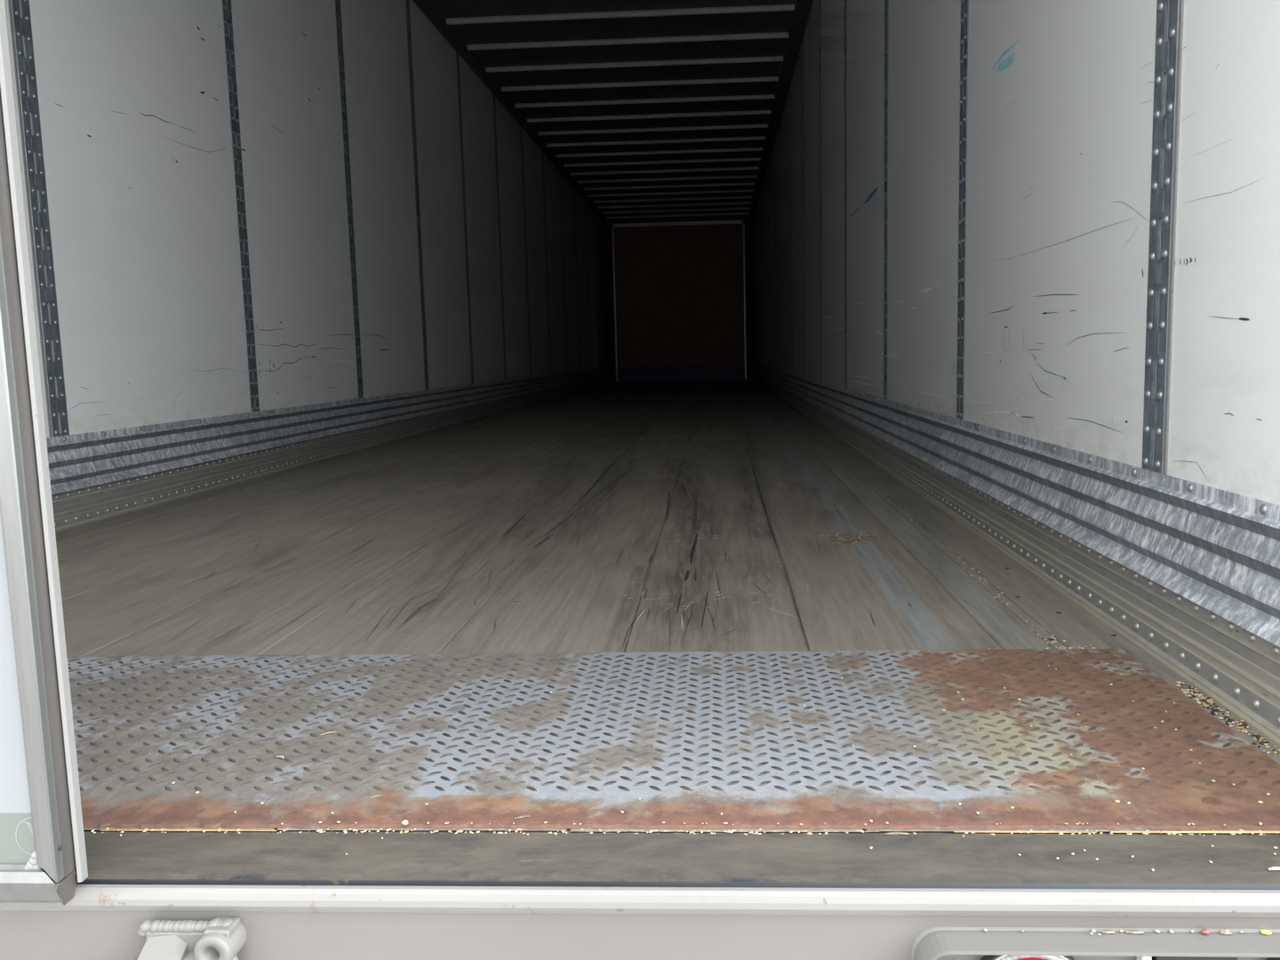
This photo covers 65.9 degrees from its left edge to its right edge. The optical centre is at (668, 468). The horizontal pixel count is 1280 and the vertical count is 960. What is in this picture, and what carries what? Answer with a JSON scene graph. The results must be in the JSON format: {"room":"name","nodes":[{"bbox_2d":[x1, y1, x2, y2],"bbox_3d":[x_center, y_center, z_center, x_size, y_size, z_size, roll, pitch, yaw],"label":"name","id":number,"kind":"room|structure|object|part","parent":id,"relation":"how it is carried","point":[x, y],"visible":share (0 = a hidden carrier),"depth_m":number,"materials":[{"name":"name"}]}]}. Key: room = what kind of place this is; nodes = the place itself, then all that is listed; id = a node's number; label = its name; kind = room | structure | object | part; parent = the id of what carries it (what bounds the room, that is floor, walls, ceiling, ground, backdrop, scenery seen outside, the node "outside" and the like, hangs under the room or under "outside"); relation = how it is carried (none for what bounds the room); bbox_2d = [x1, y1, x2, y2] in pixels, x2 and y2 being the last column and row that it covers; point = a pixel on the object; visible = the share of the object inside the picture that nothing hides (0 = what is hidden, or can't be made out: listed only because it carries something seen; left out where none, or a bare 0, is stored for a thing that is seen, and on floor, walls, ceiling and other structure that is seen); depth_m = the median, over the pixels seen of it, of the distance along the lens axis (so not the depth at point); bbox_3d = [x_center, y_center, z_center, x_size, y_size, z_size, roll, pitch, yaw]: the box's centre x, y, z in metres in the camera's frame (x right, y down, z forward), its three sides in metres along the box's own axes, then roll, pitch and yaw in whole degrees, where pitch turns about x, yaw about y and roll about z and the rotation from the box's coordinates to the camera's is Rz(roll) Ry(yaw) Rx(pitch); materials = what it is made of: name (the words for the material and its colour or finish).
{"room":"truck trailer interior","nodes":[
{"label":"truck trailer interior","id":0,"kind":"room"},
{"bbox_2d":[4,0,604,438],"bbox_3d":[-1.517,-1.955,8.838,0.051,2.880,16.230,-1,7,3],"label":"wall","id":1,"kind":"structure","parent":0,"point":[132,94],"depth_m":4.37,"materials":[{"name":"grey plastic"}]},
{"bbox_2d":[8,0,69,437],"bbox_3d":[-1.793,-1.327,2.722,0.011,2.498,0.085,-1,7,3],"label":"logistics track","id":2,"kind":"object","parent":1,"relation":"attached to","point":[19,10],"visible":1,"depth_m":2.79,"materials":[{"name":"metal"}]},
{"bbox_2d":[221,0,259,412],"bbox_3d":[-1.733,-1.469,3.937,0.011,2.498,0.075,-1,7,3],"label":"logistics track","id":3,"kind":"object","parent":1,"relation":"attached to","point":[227,13],"visible":1,"depth_m":3.98,"materials":[{"name":"metal"}]},
{"bbox_2d":[46,367,606,495],"bbox_3d":[-1.457,-0.719,8.884,0.024,0.160,15.980,-1,7,3],"label":"liner","id":4,"kind":"object","parent":1,"relation":"attached to","point":[76,461],"visible":0.98,"depth_m":3.91,"materials":[{"name":"metal"}]},
{"bbox_2d":[335,0,363,398],"bbox_3d":[-1.674,-1.611,5.146,0.011,2.498,0.075,-1,7,3],"label":"post","id":5,"kind":"object","parent":1,"relation":"attached to","point":[338,11],"visible":1,"depth_m":5.16,"materials":[{"name":"metal"}]},
{"bbox_2d":[405,0,429,390],"bbox_3d":[-1.614,-1.753,6.356,0.011,2.498,0.075,-1,7,3],"label":"post","id":6,"kind":"object","parent":1,"relation":"attached to","point":[407,2],"visible":1,"depth_m":6.35,"materials":[{"name":"metal"}]},
{"bbox_2d":[456,51,473,383],"bbox_3d":[-1.554,-1.894,7.565,0.011,2.498,0.075,-1,7,3],"label":"post","id":7,"kind":"object","parent":1,"relation":"attached to","point":[457,53],"visible":1,"depth_m":7.55,"materials":[{"name":"metal"}]},
{"bbox_2d":[492,93,506,379],"bbox_3d":[-1.495,-2.036,8.775,0.011,2.498,0.075,-1,7,3],"label":"post","id":8,"kind":"object","parent":1,"relation":"attached to","point":[494,108],"visible":1,"depth_m":8.76,"materials":[{"name":"metal"}]},
{"bbox_2d":[412,0,607,219],"bbox_3d":[-1.465,-3.267,8.666,0.118,0.026,16.160,-1,7,3],"label":"roof rail","id":9,"kind":"object","parent":1,"relation":"attached to","point":[428,7],"visible":1,"depth_m":8.28,"materials":[{"name":"black metal"}]},
{"bbox_2d":[520,126,531,376],"bbox_3d":[-1.435,-2.178,9.984,0.011,2.498,0.075,-1,7,3],"label":"post","id":10,"kind":"object","parent":1,"relation":"attached to","point":[526,260],"visible":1,"depth_m":9.97,"materials":[{"name":"metal"}]},
{"bbox_2d":[542,151,551,374],"bbox_3d":[-1.376,-2.320,11.194,0.011,2.498,0.075,-1,7,3],"label":"post","id":11,"kind":"object","parent":1,"relation":"attached to","point":[542,151],"visible":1,"depth_m":11.18,"materials":[{"name":"metal"}]},
{"bbox_2d":[559,170,567,372],"bbox_3d":[-1.316,-2.461,12.403,0.011,2.498,0.075,-1,7,3],"label":"post","id":12,"kind":"object","parent":1,"relation":"attached to","point":[559,171],"visible":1,"depth_m":12.39,"materials":[{"name":"metal"}]},
{"bbox_3d":[-1.915,-1.058,0.795,0.049,2.970,0.035,-1,7,3],"label":"post","id":13,"kind":"object","parent":1,"relation":"attached to","visible":0},
{"bbox_2d":[0,0,87,905],"bbox_3d":[-1.204,-0.946,0.746,1.314,2.694,0.040,-1,7,3],"label":"door","id":14,"kind":"structure","parent":13,"relation":"attached to","point":[42,835],"depth_m":0.83,"materials":[{"name":"metal"}]},
{"bbox_3d":[-1.218,-0.958,0.746,1.286,2.670,0.018,-1,7,3],"label":"panel","id":15,"kind":"part","parent":14,"relation":"part of","materials":[{"name":"white metal"}]},
{"bbox_3d":[-0.567,-0.971,0.707,0.023,2.665,0.028,-1,7,3],"label":"edge frame","id":16,"kind":"part","parent":14,"relation":"part of","materials":[{"name":"metal"}]},
{"bbox_3d":[-1.177,0.371,0.894,1.308,0.036,0.030,-1,7,3],"label":"frame","id":17,"kind":"part","parent":14,"relation":"part of","materials":[{"name":"metal"}]},
{"bbox_2d":[431,0,795,218],"bbox_3d":[-0.235,-3.334,8.618,2.681,0.070,16.240,-1,7,3],"label":"ceiling","id":18,"kind":"structure","parent":0,"point":[769,21],"depth_m":8.20,"materials":[{"name":"black metal"}]},
{"bbox_2d":[446,4,794,24],"bbox_3d":[-0.331,-3.052,6.644,2.349,0.030,0.056,-1,7,3],"label":"bow","id":19,"kind":"object","parent":18,"relation":"attached to","point":[777,7],"visible":1,"depth_m":6.63,"materials":[{"name":"grey metal"}]},
{"bbox_2d":[466,32,788,50],"bbox_3d":[-0.303,-3.119,7.215,2.349,0.030,0.056,-1,7,3],"label":"bow","id":20,"kind":"object","parent":18,"relation":"attached to","point":[780,35],"visible":1,"depth_m":7.20,"materials":[{"name":"grey metal"}]},
{"bbox_2d":[485,56,783,72],"bbox_3d":[-0.275,-3.186,7.786,2.349,0.030,0.056,-1,7,3],"label":"bow","id":21,"kind":"object","parent":18,"relation":"attached to","point":[769,59],"visible":1,"depth_m":7.77,"materials":[{"name":"grey metal"}]},
{"bbox_2d":[501,76,778,91],"bbox_3d":[-0.247,-3.253,8.357,2.349,0.030,0.056,-1,7,3],"label":"bow","id":22,"kind":"object","parent":18,"relation":"attached to","point":[764,78],"visible":1,"depth_m":8.34,"materials":[{"name":"grey metal"}]},
{"bbox_2d":[514,94,774,108],"bbox_3d":[-0.218,-3.320,8.928,2.349,0.030,0.056,-1,7,3],"label":"bow","id":23,"kind":"object","parent":18,"relation":"attached to","point":[763,96],"visible":1,"depth_m":8.91,"materials":[{"name":"grey metal"}]},
{"bbox_2d":[527,110,771,122],"bbox_3d":[-0.190,-3.387,9.498,2.349,0.030,0.056,-1,7,3],"label":"bow","id":24,"kind":"object","parent":18,"relation":"attached to","point":[750,112],"visible":1,"depth_m":9.48,"materials":[{"name":"grey metal"}]},
{"bbox_2d":[537,123,767,135],"bbox_3d":[-0.162,-3.454,10.069,2.349,0.030,0.056,-1,7,3],"label":"bow","id":25,"kind":"object","parent":18,"relation":"attached to","point":[764,125],"visible":1,"depth_m":10.06,"materials":[{"name":"grey metal"}]},
{"bbox_2d":[547,136,765,147],"bbox_3d":[-0.134,-3.520,10.640,2.349,0.030,0.056,-1,7,3],"label":"bow","id":26,"kind":"object","parent":18,"relation":"attached to","point":[759,138],"visible":1,"depth_m":10.62,"materials":[{"name":"grey metal"}]},
{"bbox_2d":[556,147,762,157],"bbox_3d":[-0.106,-3.587,11.211,2.349,0.030,0.056,-1,7,3],"label":"bow","id":27,"kind":"object","parent":18,"relation":"attached to","point":[743,148],"visible":1,"depth_m":11.20,"materials":[{"name":"grey metal"}]},
{"bbox_2d":[563,157,760,167],"bbox_3d":[-0.078,-3.654,11.782,2.349,0.030,0.056,-1,7,3],"label":"bow","id":28,"kind":"object","parent":18,"relation":"attached to","point":[748,158],"visible":1,"depth_m":11.77,"materials":[{"name":"grey metal"}]},
{"bbox_2d":[570,166,758,175],"bbox_3d":[-0.050,-3.721,12.352,2.349,0.030,0.056,-1,7,3],"label":"bow","id":29,"kind":"object","parent":18,"relation":"attached to","point":[752,167],"visible":1,"depth_m":12.34,"materials":[{"name":"grey metal"}]},
{"bbox_2d":[576,175,756,183],"bbox_3d":[-0.021,-3.788,12.923,2.349,0.030,0.056,-1,7,3],"label":"bow","id":30,"kind":"object","parent":18,"relation":"attached to","point":[732,176],"visible":1,"depth_m":12.91,"materials":[{"name":"grey metal"}]},
{"bbox_2d":[583,182,754,190],"bbox_3d":[0.007,-3.855,13.494,2.349,0.030,0.056,-1,7,3],"label":"bow","id":31,"kind":"object","parent":18,"relation":"attached to","point":[745,183],"visible":1,"depth_m":13.48,"materials":[{"name":"grey metal"}]},
{"bbox_2d":[588,189,753,197],"bbox_3d":[0.035,-3.922,14.065,2.349,0.030,0.056,-1,7,3],"label":"bow","id":32,"kind":"object","parent":18,"relation":"attached to","point":[739,190],"visible":1,"depth_m":14.05,"materials":[{"name":"grey metal"}]},
{"bbox_2d":[593,195,751,203],"bbox_3d":[0.063,-3.989,14.636,2.349,0.030,0.056,-1,7,3],"label":"bow","id":33,"kind":"object","parent":18,"relation":"attached to","point":[743,196],"visible":1,"depth_m":14.62,"materials":[{"name":"grey metal"}]},
{"bbox_2d":[598,201,751,208],"bbox_3d":[0.091,-4.056,15.207,2.349,0.030,0.056,-1,7,3],"label":"bow","id":34,"kind":"object","parent":18,"relation":"attached to","point":[732,203],"visible":1,"depth_m":15.19,"materials":[{"name":"grey metal"}]},
{"bbox_2d":[602,207,749,214],"bbox_3d":[0.119,-4.122,15.777,2.349,0.030,0.056,-1,7,3],"label":"bow","id":35,"kind":"object","parent":18,"relation":"attached to","point":[737,208],"visible":1,"depth_m":15.77,"materials":[{"name":"grey metal"}]},
{"bbox_2d":[606,212,748,218],"bbox_3d":[0.147,-4.189,16.348,2.349,0.030,0.056,-1,7,3],"label":"bow","id":36,"kind":"object","parent":18,"relation":"attached to","point":[729,213],"visible":1,"depth_m":16.34,"materials":[{"name":"grey metal"}]},
{"bbox_2d":[0,910,1279,959],"bbox_3d":[-0.563,0.553,0.919,2.660,0.320,0.030,-1,7,3],"label":"beam","id":37,"kind":"structure","parent":0,"point":[24,935],"depth_m":0.86,"materials":[{"name":"white metal"}]},
{"bbox_2d":[134,917,247,959],"bbox_3d":[-0.426,0.461,0.865,0.102,0.128,0.045,-1,7,3],"label":"latch","id":38,"kind":"object","parent":37,"relation":"in","point":[219,938],"depth_m":0.86,"materials":[{"name":"metal"}]},
{"bbox_3d":[-0.449,0.446,0.864,0.056,0.075,0.044,-1,7,3],"label":"latch arm","id":39,"kind":"part","parent":38,"relation":"part of","materials":[{"name":"metal"}]},
{"bbox_2d":[183,952,195,959],"bbox_3d":[-0.415,0.447,0.870,0.052,0.049,0.028,-1,7,3],"label":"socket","id":40,"kind":"object","parent":38,"relation":"attached to","point":[187,956],"depth_m":0.86,"materials":[{"name":"metal"}]},
{"bbox_2d":[47,832,1279,889],"bbox_3d":[-0.565,0.379,0.941,2.524,0.020,0.102,-1,7,3],"label":"threshold","id":41,"kind":"object","parent":37,"relation":"on","point":[801,860],"visible":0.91,"depth_m":0.91,"materials":[{"name":"grey metal"}]},
{"bbox_2d":[0,884,1279,918],"bbox_3d":[-0.568,0.385,0.884,2.600,0.023,0.013,-1,7,3],"label":"sill","id":42,"kind":"structure","parent":41,"relation":"attached to","point":[1175,903],"depth_m":0.85,"materials":[{"name":"grey metal"}]},
{"bbox_2d":[885,832,908,834],"bbox_3d":[0.219,0.349,0.946,0.022,0.002,0.004,-1,7,0],"label":"bit","id":43,"kind":"object","parent":41,"relation":"on","point":[891,833],"visible":1,"depth_m":0.94,"materials":[{"name":"brown plant"}]},
{"bbox_2d":[1267,866,1279,870],"bbox_3d":[0.535,0.351,0.868,0.018,0.001,0.007,-1,7,3],"label":"paper scrap","id":44,"kind":"object","parent":41,"relation":"on","point":[1271,868],"visible":1,"depth_m":0.87,"materials":[{"name":"white paper"}]},
{"bbox_2d":[911,927,1279,959],"bbox_3d":[0.471,0.461,0.827,0.525,0.142,0.030,-1,7,3],"label":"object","id":45,"kind":"object","parent":37,"relation":"attached to","point":[935,943],"visible":1,"depth_m":0.83,"materials":[{"name":"paint"}]},
{"bbox_2d":[980,954,1074,959],"bbox_3d":[0.306,0.452,0.834,0.102,0.102,0.022,-1,7,3],"label":"tail lamp","id":46,"kind":"object","parent":45,"relation":"attached to","point":[986,956],"visible":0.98,"depth_m":0.83,"materials":[{"name":"red plastic"}]},
{"bbox_2d":[1101,929,1114,934],"bbox_3d":[0.372,0.392,0.835,0.011,0.002,0.004,-1,7,3],"label":"bit","id":47,"kind":"object","parent":45,"relation":"on","point":[1108,932],"visible":1,"depth_m":0.83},
{"bbox_2d":[1125,929,1143,934],"bbox_3d":[0.394,0.391,0.834,0.014,0.002,0.004,-1,7,3],"label":"bit","id":48,"kind":"object","parent":45,"relation":"on","point":[1132,932],"visible":1,"depth_m":0.83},
{"bbox_2d":[1136,956,1238,959],"bbox_3d":[0.439,0.433,0.829,0.086,0.064,0.013,-1,7,3],"label":"box","id":49,"kind":"object","parent":45,"relation":"attached to","point":[1138,957],"visible":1,"depth_m":0.82,"materials":[{"name":"plastic"}]},
{"bbox_2d":[1200,928,1209,935],"bbox_3d":[0.451,0.389,0.830,0.007,0.004,0.005,1,7,21],"label":"seed","id":50,"kind":"object","parent":45,"relation":"on","point":[1205,932],"visible":1,"depth_m":0.83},
{"bbox_2d":[1219,930,1232,934],"bbox_3d":[0.468,0.390,0.830,0.010,0.002,0.004,-1,7,3],"label":"bit","id":51,"kind":"object","parent":45,"relation":"on","point":[1224,932],"visible":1,"depth_m":0.83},
{"bbox_2d":[1260,929,1271,934],"bbox_3d":[0.502,0.389,0.829,0.009,0.002,0.007,1,7,22],"label":"bit","id":52,"kind":"object","parent":45,"relation":"on","point":[1264,932],"visible":1,"depth_m":0.83,"materials":[{"name":"yellow"}]},
{"bbox_2d":[1266,957,1279,959],"bbox_3d":[0.541,0.448,0.822,0.102,0.102,0.022,-1,7,3],"label":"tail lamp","id":53,"kind":"object","parent":45,"relation":"attached to","point":[1269,958],"visible":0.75,"depth_m":0.83,"materials":[{"name":"black plastic"}]},
{"bbox_2d":[55,379,1279,834],"bbox_3d":[-0.169,-0.546,8.964,2.581,0.051,16.075,-1,7,3],"label":"floor","id":54,"kind":"structure","parent":0,"point":[684,516],"depth_m":2.32,"materials":[{"name":"brown wood"}]},
{"bbox_2d":[100,829,276,831],"bbox_3d":[-0.481,0.362,0.989,0.181,0.002,0.003,-1,7,3],"label":"stalk","id":55,"kind":"object","parent":54,"relation":"on","point":[123,829],"visible":1,"depth_m":0.99,"materials":[{"name":"yellow plant"}]},
{"bbox_2d":[51,376,607,532],"bbox_3d":[-1.449,-0.587,8.899,0.034,0.104,15.980,-1,7,3],"label":"base rail","id":56,"kind":"object","parent":54,"relation":"on","point":[74,508],"visible":0.94,"depth_m":3.92,"materials":[{"name":"metal"}]},
{"bbox_2d":[66,648,1279,830],"bbox_3d":[-0.548,0.327,1.277,2.446,0.005,0.572,-1,7,3],"label":"plate","id":57,"kind":"object","parent":54,"relation":"on","point":[481,740],"visible":0.91,"depth_m":1.17,"materials":[{"name":"metal"}]},
{"bbox_2d":[401,819,408,825],"bbox_3d":[-0.261,0.351,0.980,0.007,0.005,0.006,1,7,23],"label":"pebble","id":58,"kind":"object","parent":57,"relation":"on","point":[404,822],"visible":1,"depth_m":0.98,"materials":[{"name":"white stone"}]},
{"bbox_2d":[513,815,529,819],"bbox_3d":[-0.147,0.349,0.990,0.016,0.002,0.003,-3,7,-18],"label":"bit","id":59,"kind":"object","parent":57,"relation":"on","point":[523,816],"visible":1,"depth_m":0.99,"materials":[{"name":"brown plant"}]},
{"bbox_2d":[280,821,1225,825],"bbox_3d":[0.124,0.346,0.964,1.025,0.002,0.006,-1,7,3],"label":"grain line","id":60,"kind":"object","parent":57,"relation":"on","point":[428,822],"visible":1,"depth_m":0.96,"materials":[{"name":"beige food"}]},
{"bbox_2d":[90,827,1278,835],"bbox_3d":[0.037,0.353,0.960,1.236,0.002,0.014,-1,7,3],"label":"grain line","id":61,"kind":"object","parent":54,"relation":"on","point":[151,829],"visible":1,"depth_m":0.96,"materials":[{"name":"beige food"}]},
{"bbox_2d":[568,830,879,831],"bbox_3d":[0.053,0.353,0.962,0.301,0.001,0.002,-1,7,3],"label":"stalk","id":62,"kind":"object","parent":54,"relation":"on","point":[570,830],"visible":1,"depth_m":0.96,"materials":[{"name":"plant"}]},
{"bbox_2d":[818,530,898,545],"bbox_3d":[0.450,0.167,2.443,0.172,0.013,0.167,-4,7,-21],"label":"chips","id":63,"kind":"object","parent":54,"relation":"on","point":[842,538],"visible":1,"depth_m":2.43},
{"bbox_2d":[823,444,1066,643],"bbox_3d":[0.682,0.078,3.193,0.045,0.003,3.337,-1,7,3],"label":"trail","id":64,"kind":"object","parent":54,"relation":"on","point":[999,596],"visible":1,"depth_m":1.84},
{"bbox_2d":[755,374,1279,744],"bbox_3d":[1.095,-0.630,8.768,0.034,0.104,15.980,-1,7,3],"label":"base rail","id":65,"kind":"object","parent":54,"relation":"on","point":[1236,668],"visible":0.97,"depth_m":1.64,"materials":[{"name":"metal"}]},
{"bbox_2d":[953,831,1096,832],"bbox_3d":[0.342,0.348,0.946,0.134,0.001,0.002,-1,7,3],"label":"stalk","id":66,"kind":"object","parent":54,"relation":"on","point":[954,831],"visible":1,"depth_m":0.95,"materials":[{"name":"beige plant"}]},
{"bbox_2d":[988,644,1103,649],"bbox_3d":[0.578,0.275,1.516,0.172,0.003,0.021,-1,7,3],"label":"heap","id":67,"kind":"object","parent":54,"relation":"on","point":[1064,647],"visible":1,"depth_m":1.51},
{"bbox_2d":[1181,683,1191,688],"bbox_3d":[0.693,0.292,1.321,0.012,0.008,0.010,1,7,22],"label":"pebble","id":68,"kind":"object","parent":54,"relation":"on","point":[1185,685],"visible":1,"depth_m":1.32,"materials":[{"name":"grey stone"}]},
{"bbox_2d":[1110,830,1279,833],"bbox_3d":[0.541,0.344,0.936,0.239,0.002,0.004,-1,7,3],"label":"stalk","id":69,"kind":"object","parent":54,"relation":"on","point":[1193,831],"visible":1,"depth_m":0.94,"materials":[{"name":"beige plant"}]},
{"bbox_2d":[1175,680,1279,756],"bbox_3d":[0.690,0.305,1.226,0.032,0.003,0.249,-1,7,3],"label":"heap","id":70,"kind":"object","parent":54,"relation":"on","point":[1191,692],"visible":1,"depth_m":1.23,"materials":[{"name":"beige food"}]},
{"bbox_2d":[600,214,757,383],"bbox_3d":[0.189,-2.894,16.723,2.681,2.910,0.220,-1,7,3],"label":"wall","id":71,"kind":"structure","parent":0,"point":[679,293],"depth_m":16.76,"materials":[{"name":"brown wood"}]},
{"bbox_3d":[-1.018,-2.846,16.764,0.166,2.760,0.172,-1,7,3],"label":"corner post","id":72,"kind":"part","parent":71,"relation":"part of","materials":[{"name":"grey metal"}]},
{"bbox_3d":[-0.913,-2.781,16.836,0.035,2.610,0.030,-1,7,3],"label":"corner trim","id":73,"kind":"part","parent":71,"relation":"part of","materials":[{"name":"grey metal"}]},
{"bbox_3d":[0.152,-4.122,16.614,2.180,0.055,0.057,-1,7,3],"label":"rail","id":74,"kind":"part","parent":71,"relation":"part of","materials":[{"name":"grey metal"}]},
{"bbox_3d":[0.220,-1.634,16.921,2.180,0.260,0.020,-1,7,3],"label":"kick plate","id":75,"kind":"part","parent":71,"relation":"part of","materials":[{"name":"black metal"}]},
{"bbox_3d":[1.299,-2.819,16.722,0.035,2.610,0.030,-1,7,3],"label":"corner trim","id":76,"kind":"part","parent":71,"relation":"part of","materials":[{"name":"grey metal"}]},
{"bbox_3d":[1.394,-2.887,16.640,0.166,2.760,0.172,-1,7,3],"label":"corner post","id":77,"kind":"part","parent":71,"relation":"part of","materials":[{"name":"grey metal"}]},
{"bbox_2d":[754,0,1279,505],"bbox_3d":[1.110,-2.000,8.703,0.051,2.880,16.230,-1,7,3],"label":"wall","id":78,"kind":"structure","parent":0,"point":[1060,104],"depth_m":2.06,"materials":[{"name":"grey plastic"}]},
{"bbox_2d":[760,230,761,347],"bbox_3d":[1.377,-2.789,14.690,0.011,2.498,0.075,-1,7,3],"label":"post","id":79,"kind":"object","parent":78,"relation":"attached to","point":[760,230],"visible":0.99,"depth_m":14.69,"materials":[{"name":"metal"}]},
{"bbox_2d":[747,0,813,215],"bbox_3d":[0.995,-3.309,8.540,0.118,0.026,16.160,-1,7,3],"label":"roof rail","id":80,"kind":"object","parent":78,"relation":"attached to","point":[800,16],"visible":1,"depth_m":8.48,"materials":[{"name":"metal"}]},
{"bbox_2d":[789,82,792,373],"bbox_3d":[1.078,-2.080,8.643,0.011,2.498,0.075,-1,7,3],"label":"post","id":81,"kind":"object","parent":78,"relation":"attached to","point":[790,83],"visible":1,"depth_m":8.63,"materials":[{"name":"metal"}]},
{"bbox_2d":[801,37,805,376],"bbox_3d":[1.019,-1.938,7.433,0.011,2.498,0.075,-1,7,3],"label":"post","id":82,"kind":"object","parent":78,"relation":"attached to","point":[803,37],"visible":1,"depth_m":7.41,"materials":[{"name":"metal"}]},
{"bbox_2d":[818,0,822,381],"bbox_3d":[0.959,-1.796,6.224,0.011,2.498,0.075,-1,7,3],"label":"post","id":83,"kind":"object","parent":78,"relation":"attached to","point":[820,84],"visible":1,"depth_m":6.22,"materials":[{"name":"metal"}]},
{"bbox_2d":[843,0,847,388],"bbox_3d":[0.899,-1.655,5.014,0.011,2.498,0.075,-1,7,3],"label":"post","id":84,"kind":"object","parent":78,"relation":"attached to","point":[844,7],"visible":1,"depth_m":5.04,"materials":[{"name":"metal"}]},
{"bbox_2d":[883,0,888,399],"bbox_3d":[0.840,-1.513,3.805,0.011,2.498,0.075,-1,7,3],"label":"post","id":85,"kind":"object","parent":78,"relation":"attached to","point":[886,2],"visible":1,"depth_m":3.85,"materials":[{"name":"metal"}]},
{"bbox_2d":[955,0,968,419],"bbox_3d":[0.780,-1.371,2.595,0.011,2.498,0.075,-1,7,3],"label":"post","id":86,"kind":"object","parent":78,"relation":"attached to","point":[964,4],"visible":1,"depth_m":2.67,"materials":[{"name":"metal"}]},
{"bbox_2d":[755,363,1279,647],"bbox_3d":[1.096,-0.763,8.753,0.024,0.160,15.980,-1,7,3],"label":"liner","id":87,"kind":"object","parent":78,"relation":"attached to","point":[1217,549],"visible":1,"depth_m":1.65,"materials":[{"name":"metal"}]},
{"bbox_2d":[1141,0,1183,473],"bbox_3d":[0.720,-1.229,1.381,0.011,2.498,0.085,-1,7,3],"label":"logistics track","id":88,"kind":"object","parent":78,"relation":"attached to","point":[1170,13],"visible":1,"depth_m":1.48,"materials":[{"name":"metal"}]}
]}

